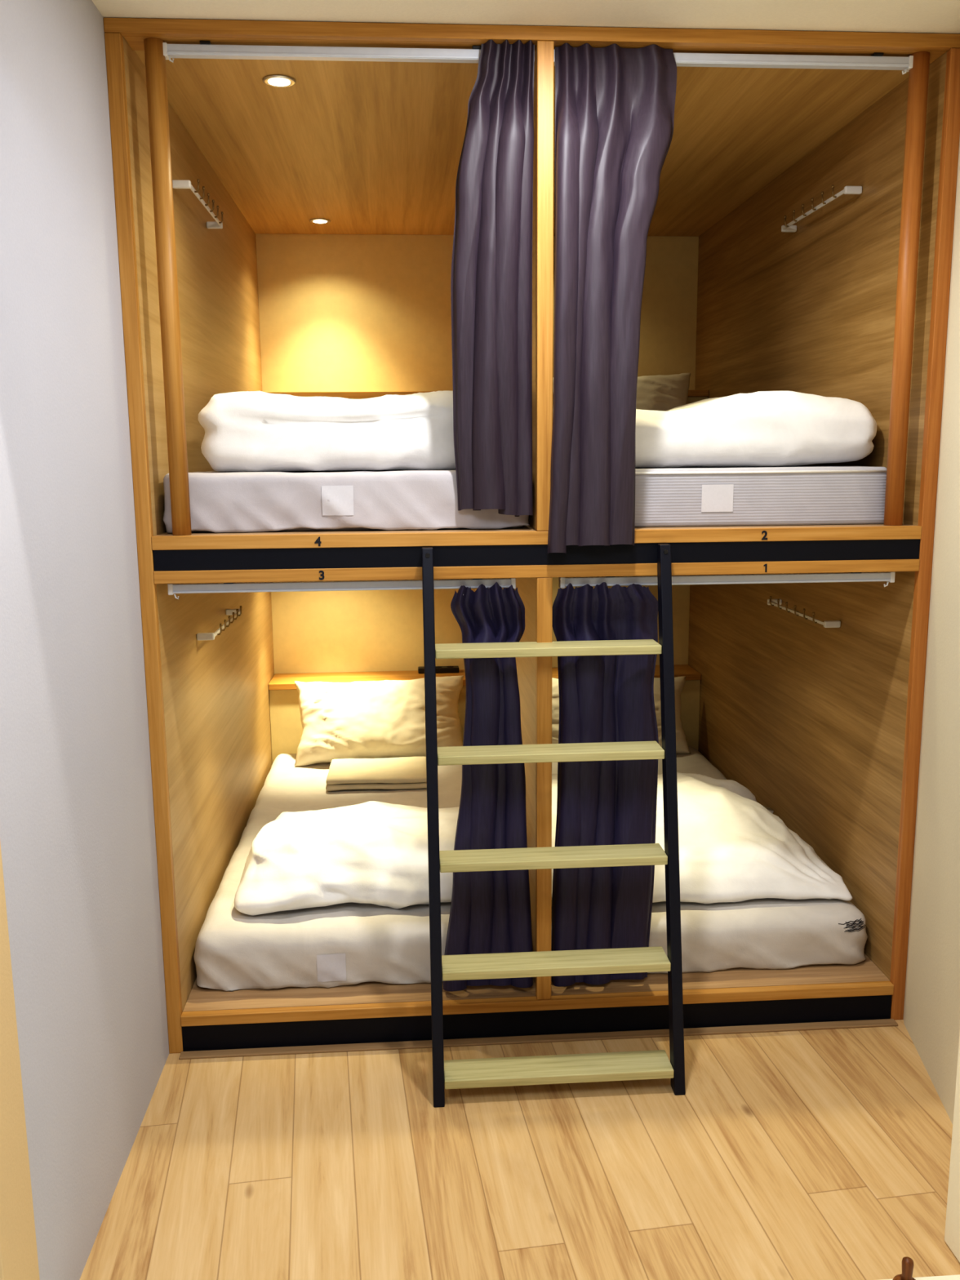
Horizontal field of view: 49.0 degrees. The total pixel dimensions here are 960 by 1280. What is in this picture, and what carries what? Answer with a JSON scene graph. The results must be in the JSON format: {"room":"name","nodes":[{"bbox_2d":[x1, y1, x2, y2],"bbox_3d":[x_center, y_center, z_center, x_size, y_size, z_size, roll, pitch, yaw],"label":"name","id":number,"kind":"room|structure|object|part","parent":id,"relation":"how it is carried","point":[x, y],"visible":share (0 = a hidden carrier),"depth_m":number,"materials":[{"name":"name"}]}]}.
{"room":"dormitory","nodes":[
{"label":"dormitory","id":0,"kind":"room"},
{"bbox_2d":[0,0,168,1279],"bbox_3d":[-0.873,-0.243,3.034,0.080,2.398,3.095,-1,10,-4],"label":"wall","id":1,"kind":"structure","parent":0,"point":[77,838],"depth_m":1.93,"materials":[{"name":"paint"}]},
{"bbox_2d":[0,842,39,1279],"bbox_3d":[-1.163,0.036,1.419,0.912,2.398,0.135,-1,10,-4],"label":"door","id":2,"kind":"structure","parent":1,"relation":"attached to","point":[19,1260],"depth_m":1.58,"materials":[{"name":"brown wood"}]},
{"bbox_2d":[80,1019,959,1279],"bbox_3d":[0.122,0.936,3.349,1.940,0.050,3.012,-1,10,-4],"label":"floor","id":3,"kind":"structure","parent":0,"point":[817,1154],"depth_m":2.20,"materials":[{"name":"brown wood"}]},
{"bbox_2d":[102,17,959,1053],"bbox_3d":[0.083,-0.338,3.540,1.900,2.397,2.106,-1,10,-4],"label":"bunk","id":4,"kind":"object","parent":3,"relation":"on","point":[821,725],"depth_m":2.81,"materials":[{"name":"brown wood"}]},
{"bbox_3d":[-0.775,-0.130,2.459,0.034,2.368,0.022,-1,10,-4],"label":"post","id":5,"kind":"part","parent":4,"relation":"part of","materials":[{"name":"brown wood"}]},
{"bbox_2d":[172,178,223,228],"bbox_3d":[-0.783,-1.228,2.966,0.061,0.037,0.497,-1,10,-4],"label":"peg rail","id":6,"kind":"object","parent":4,"relation":"attached to","point":[176,184],"visible":0.98,"depth_m":2.90,"materials":[{"name":"white plastic"}]},
{"bbox_3d":[-0.847,-0.320,3.480,0.033,2.397,2.060,-1,10,-4],"label":"panel","id":7,"kind":"part","parent":4,"relation":"part of","materials":[{"name":"brown wood"}]},
{"bbox_2d":[196,605,242,640],"bbox_3d":[-0.773,-0.059,3.166,0.061,0.037,0.497,-1,10,-4],"label":"peg rail","id":8,"kind":"object","parent":4,"relation":"attached to","point":[235,613],"visible":1,"depth_m":3.06,"materials":[{"name":"white plastic"}]},
{"bbox_2d":[262,74,295,87],"bbox_3d":[-0.488,-1.356,2.563,0.080,0.007,0.080,-1,10,-4],"label":"recessed light","id":9,"kind":"object","parent":4,"relation":"attached to","point":[277,81],"visible":1,"depth_m":2.55,"materials":[{"name":"silver metal"}]},
{"bbox_2d":[309,217,330,223],"bbox_3d":[-0.616,-1.613,4.064,0.080,0.007,0.080,-1,10,-4],"label":"recessed light","id":10,"kind":"object","parent":4,"relation":"attached to","point":[317,220],"visible":1,"depth_m":4.05,"materials":[{"name":"silver metal"}]},
{"bbox_2d":[162,40,481,62],"bbox_3d":[-0.286,-1.292,2.334,0.817,0.042,0.030,-1,10,-4],"label":"rail","id":11,"kind":"object","parent":4,"relation":"attached to","point":[205,50],"visible":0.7,"depth_m":2.32,"materials":[{"name":"white plastic"}]},
{"bbox_2d":[450,39,534,516],"bbox_3d":[0.029,-0.804,2.424,0.192,1.040,0.075,-1,10,-4],"label":"curtain","id":12,"kind":"object","parent":11,"relation":"hanging from","point":[491,277],"visible":1,"depth_m":2.42,"materials":[{"name":"purple fabric"}]},
{"bbox_2d":[193,753,462,991],"bbox_3d":[-0.369,0.686,3.613,0.893,0.156,1.762,-1,10,-4],"label":"mattress","id":13,"kind":"object","parent":4,"relation":"on","point":[351,943],"visible":0.35,"depth_m":2.77,"materials":[{"name":"fabric"}]},
{"bbox_2d":[234,800,459,915],"bbox_3d":[-0.298,0.599,3.090,0.788,0.185,0.574,-1,10,-4],"label":"duvet","id":14,"kind":"object","parent":13,"relation":"on","point":[374,852],"visible":0.72,"depth_m":2.88,"materials":[{"name":"white fabric"}]},
{"bbox_2d":[325,756,426,791],"bbox_3d":[-0.386,0.508,4.034,0.387,0.049,0.303,-1,10,-4],"label":"folded towel","id":15,"kind":"object","parent":13,"relation":"on","point":[403,772],"visible":0.95,"depth_m":3.95,"materials":[{"name":"beige fabric"}]},
{"bbox_2d":[293,675,463,765],"bbox_3d":[-0.404,0.325,4.301,0.702,0.319,0.248,-1,10,-5],"label":"pillow","id":16,"kind":"object","parent":13,"relation":"on","point":[385,718],"visible":0.89,"depth_m":4.23,"materials":[{"name":"fabric"}]},
{"bbox_2d":[167,577,515,599],"bbox_3d":[-0.326,-0.126,2.530,0.826,0.042,0.030,-1,10,-4],"label":"rail","id":17,"kind":"object","parent":4,"relation":"attached to","point":[442,584],"visible":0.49,"depth_m":2.52,"materials":[{"name":"white plastic"}]},
{"bbox_2d":[163,469,529,533],"bbox_3d":[-0.378,-0.481,3.400,0.889,0.141,1.785,-1,10,-4],"label":"mattress","id":18,"kind":"object","parent":4,"relation":"on","point":[424,499],"visible":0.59,"depth_m":2.53,"materials":[{"name":"fabric"}]},
{"bbox_2d":[197,391,455,471],"bbox_3d":[-0.313,-0.578,2.909,0.821,0.212,0.639,-1,10,-4],"label":"duvet","id":19,"kind":"object","parent":18,"relation":"on","point":[246,431],"visible":0.82,"depth_m":2.61,"materials":[{"name":"white fabric"}]},
{"bbox_3d":[-0.181,0.129,4.599,0.178,0.024,0.050,-1,10,-4],"label":"power strip","id":20,"kind":"part","parent":4,"relation":"part of","materials":[{"name":"black plastic"}]},
{"bbox_3d":[0.010,-0.503,4.568,1.898,2.376,0.020,-1,10,-4],"label":"panel","id":21,"kind":"part","parent":4,"relation":"part of","materials":[{"name":"brown wood"}]},
{"bbox_2d":[443,582,533,991],"bbox_3d":[0.018,0.380,2.634,0.233,1.062,0.072,-1,10,-4],"label":"curtain","id":22,"kind":"object","parent":4,"relation":"on","point":[490,913],"visible":0.79,"depth_m":2.63,"materials":[{"name":"purple fabric"}]},
{"bbox_3d":[0.071,-1.516,3.381,1.835,0.021,1.982,-1,10,-4],"label":"ceiling panel","id":23,"kind":"part","parent":4,"relation":"part of","materials":[{"name":"brown wood"}]},
{"bbox_2d":[178,1018,897,1059],"bbox_3d":[0.169,1.019,2.696,1.842,0.006,0.029,-1,10,-4],"label":"trim","id":24,"kind":"structure","parent":4,"relation":"attached to","point":[884,1022],"depth_m":2.69,"materials":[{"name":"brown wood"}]},
{"bbox_3d":[0.158,0.383,2.616,0.037,1.084,0.028,-1,10,-4],"label":"divider post","id":25,"kind":"part","parent":4,"relation":"part of","materials":[{"name":"brown wood"}]},
{"bbox_3d":[0.148,-0.788,2.415,0.037,1.072,0.028,-1,10,-4],"label":"divider post","id":26,"kind":"part","parent":4,"relation":"part of","materials":[{"name":"brown wood"}]},
{"bbox_2d":[551,746,867,973],"bbox_3d":[0.561,0.670,3.674,0.894,0.150,1.766,-1,10,-4],"label":"mattress","id":27,"kind":"object","parent":4,"relation":"on","point":[765,933],"visible":0.15,"depth_m":2.83,"materials":[{"name":"white fabric"}]},
{"bbox_2d":[551,675,691,754],"bbox_3d":[0.522,0.312,4.381,0.702,0.315,0.221,-1,10,-2],"label":"pillow","id":28,"kind":"object","parent":27,"relation":"on","point":[682,747],"visible":0.09,"depth_m":4.34,"materials":[{"name":"fabric"}]},
{"bbox_2d":[551,772,852,903],"bbox_3d":[0.587,0.564,3.237,0.876,0.203,0.800,-1,10,-4],"label":"duvet","id":29,"kind":"object","parent":27,"relation":"on","point":[733,847],"visible":0.52,"depth_m":2.99,"materials":[{"name":"white fabric"}]},
{"bbox_2d":[558,571,895,588],"bbox_3d":[0.610,-0.145,2.594,0.835,0.042,0.030,-1,10,-4],"label":"rail","id":30,"kind":"object","parent":4,"relation":"attached to","point":[888,576],"visible":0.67,"depth_m":2.58,"materials":[{"name":"white plastic"}]},
{"bbox_2d":[551,582,658,986],"bbox_3d":[0.318,0.377,2.655,0.276,1.060,0.072,-1,10,-4],"label":"curtain","id":31,"kind":"object","parent":30,"relation":"hanging from","point":[602,698],"visible":0.8,"depth_m":2.65,"materials":[{"name":"purple fabric"}]},
{"bbox_2d":[553,48,913,75],"bbox_3d":[0.576,-1.310,2.392,0.832,0.042,0.030,-1,10,-4],"label":"rail","id":32,"kind":"object","parent":4,"relation":"attached to","point":[876,61],"visible":0.71,"depth_m":2.39,"materials":[{"name":"white plastic"}]},
{"bbox_2d":[547,42,676,553],"bbox_3d":[0.301,-0.760,2.405,0.295,1.122,0.084,-1,10,-4],"label":"curtain","id":33,"kind":"object","parent":32,"relation":"hanging from","point":[615,104],"visible":1,"depth_m":2.37,"materials":[{"name":"purple fabric"}]},
{"bbox_2d":[635,465,886,527],"bbox_3d":[0.534,-0.500,3.464,0.849,0.141,1.778,-1,10,-4],"label":"mattress","id":34,"kind":"object","parent":4,"relation":"on","point":[801,495],"visible":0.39,"depth_m":2.60,"materials":[{"name":"fabric"}]},
{"bbox_2d":[552,373,690,411],"bbox_3d":[0.503,-0.878,4.159,0.706,0.352,0.209,-1,10,-4],"label":"pillow","id":35,"kind":"object","parent":34,"relation":"on","point":[660,392],"visible":0.08,"depth_m":4.13,"materials":[{"name":"fabric"}]},
{"bbox_2d":[552,391,876,467],"bbox_3d":[0.586,-0.595,2.995,0.882,0.200,0.672,-1,10,-4],"label":"duvet","id":36,"kind":"object","parent":34,"relation":"on","point":[760,428],"visible":0.73,"depth_m":2.69,"materials":[{"name":"white fabric"}]},
{"bbox_2d":[767,595,840,627],"bbox_3d":[0.995,-0.095,3.286,0.061,0.037,0.497,-1,10,-4],"label":"peg rail","id":37,"kind":"object","parent":4,"relation":"attached to","point":[777,602],"visible":1,"depth_m":3.19,"materials":[{"name":"white plastic"}]},
{"bbox_3d":[1.014,-0.358,3.606,0.030,2.397,2.060,-1,10,-4],"label":"panel","id":38,"kind":"part","parent":4,"relation":"part of","materials":[{"name":"brown wood"}]},
{"bbox_2d":[781,184,862,231],"bbox_3d":[0.985,-1.265,3.086,0.061,0.037,0.497,-1,10,-4],"label":"peg rail","id":39,"kind":"object","parent":4,"relation":"attached to","point":[788,227],"visible":1,"depth_m":3.03,"materials":[{"name":"white plastic"}]},
{"bbox_3d":[1.087,-0.168,2.585,0.033,2.368,0.022,-1,10,-4],"label":"post","id":40,"kind":"part","parent":4,"relation":"part of","materials":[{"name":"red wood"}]},
{"bbox_2d":[422,543,685,1107],"bbox_3d":[0.170,0.419,2.475,0.587,1.262,0.296,-1,10,-4],"label":"ladder","id":41,"kind":"object","parent":3,"relation":"on","point":[640,1064],"visible":1,"depth_m":2.47,"materials":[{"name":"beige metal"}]},
{"bbox_3d":[-0.109,0.427,2.446,0.026,1.262,0.276,-1,10,-4],"label":"rail","id":42,"kind":"part","parent":41,"relation":"part of","materials":[{"name":"black metal"}]},
{"bbox_3d":[0.451,0.415,2.485,0.026,1.262,0.276,-1,10,-4],"label":"rail","id":43,"kind":"part","parent":41,"relation":"part of","materials":[{"name":"black metal"}]},
{"bbox_2d":[361,234,684,236],"bbox_3d":[0.014,-0.528,4.648,2.080,2.398,0.050,-1,10,-4],"label":"wall","id":44,"kind":"structure","parent":0,"point":[362,234],"depth_m":4.40,"materials":[{"name":"wood"}]},
{"bbox_2d":[91,0,959,34],"bbox_3d":[0.087,-1.270,1.729,3.500,0.050,5.450,-1,10,-4],"label":"ceiling","id":45,"kind":"structure","parent":0,"point":[917,16],"depth_m":2.24,"materials":[{"name":"paint"}]},
{"bbox_2d":[881,1274,959,1279],"bbox_3d":[0.089,1.171,1.821,1.593,0.005,0.068,-1,10,-4],"label":"trim","id":46,"kind":"structure","parent":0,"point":[947,1277],"depth_m":1.90,"materials":[{"name":"white paint"}]},
{"bbox_2d":[893,1256,915,1279],"bbox_3d":[0.753,1.121,1.861,0.052,0.068,0.052,-1,10,-4],"label":"wooden peg","id":47,"kind":"object","parent":46,"relation":"on","point":[907,1262],"visible":1,"depth_m":1.85,"materials":[{"name":"brown wood"}]},
{"bbox_3d":[0.753,1.108,1.858,0.020,0.043,0.020,-1,10,-4],"label":"stem","id":48,"kind":"part","parent":47,"relation":"part of","materials":[{"name":"brown wood"}]},
{"bbox_2d":[902,137,959,1124],"bbox_3d":[1.024,-0.297,3.247,0.265,2.398,2.925,-1,10,-4],"label":"wall","id":49,"kind":"structure","parent":0,"point":[931,1006],"depth_m":2.45,"materials":[{"name":"paint"}]},
{"bbox_2d":[944,1031,959,1262],"bbox_3d":[1.365,-0.044,1.758,0.995,2.398,0.135,-1,10,-4],"label":"trim","id":50,"kind":"structure","parent":49,"relation":"attached to","point":[952,1233],"depth_m":1.94,"materials":[{"name":"beige wood"}]}
]}

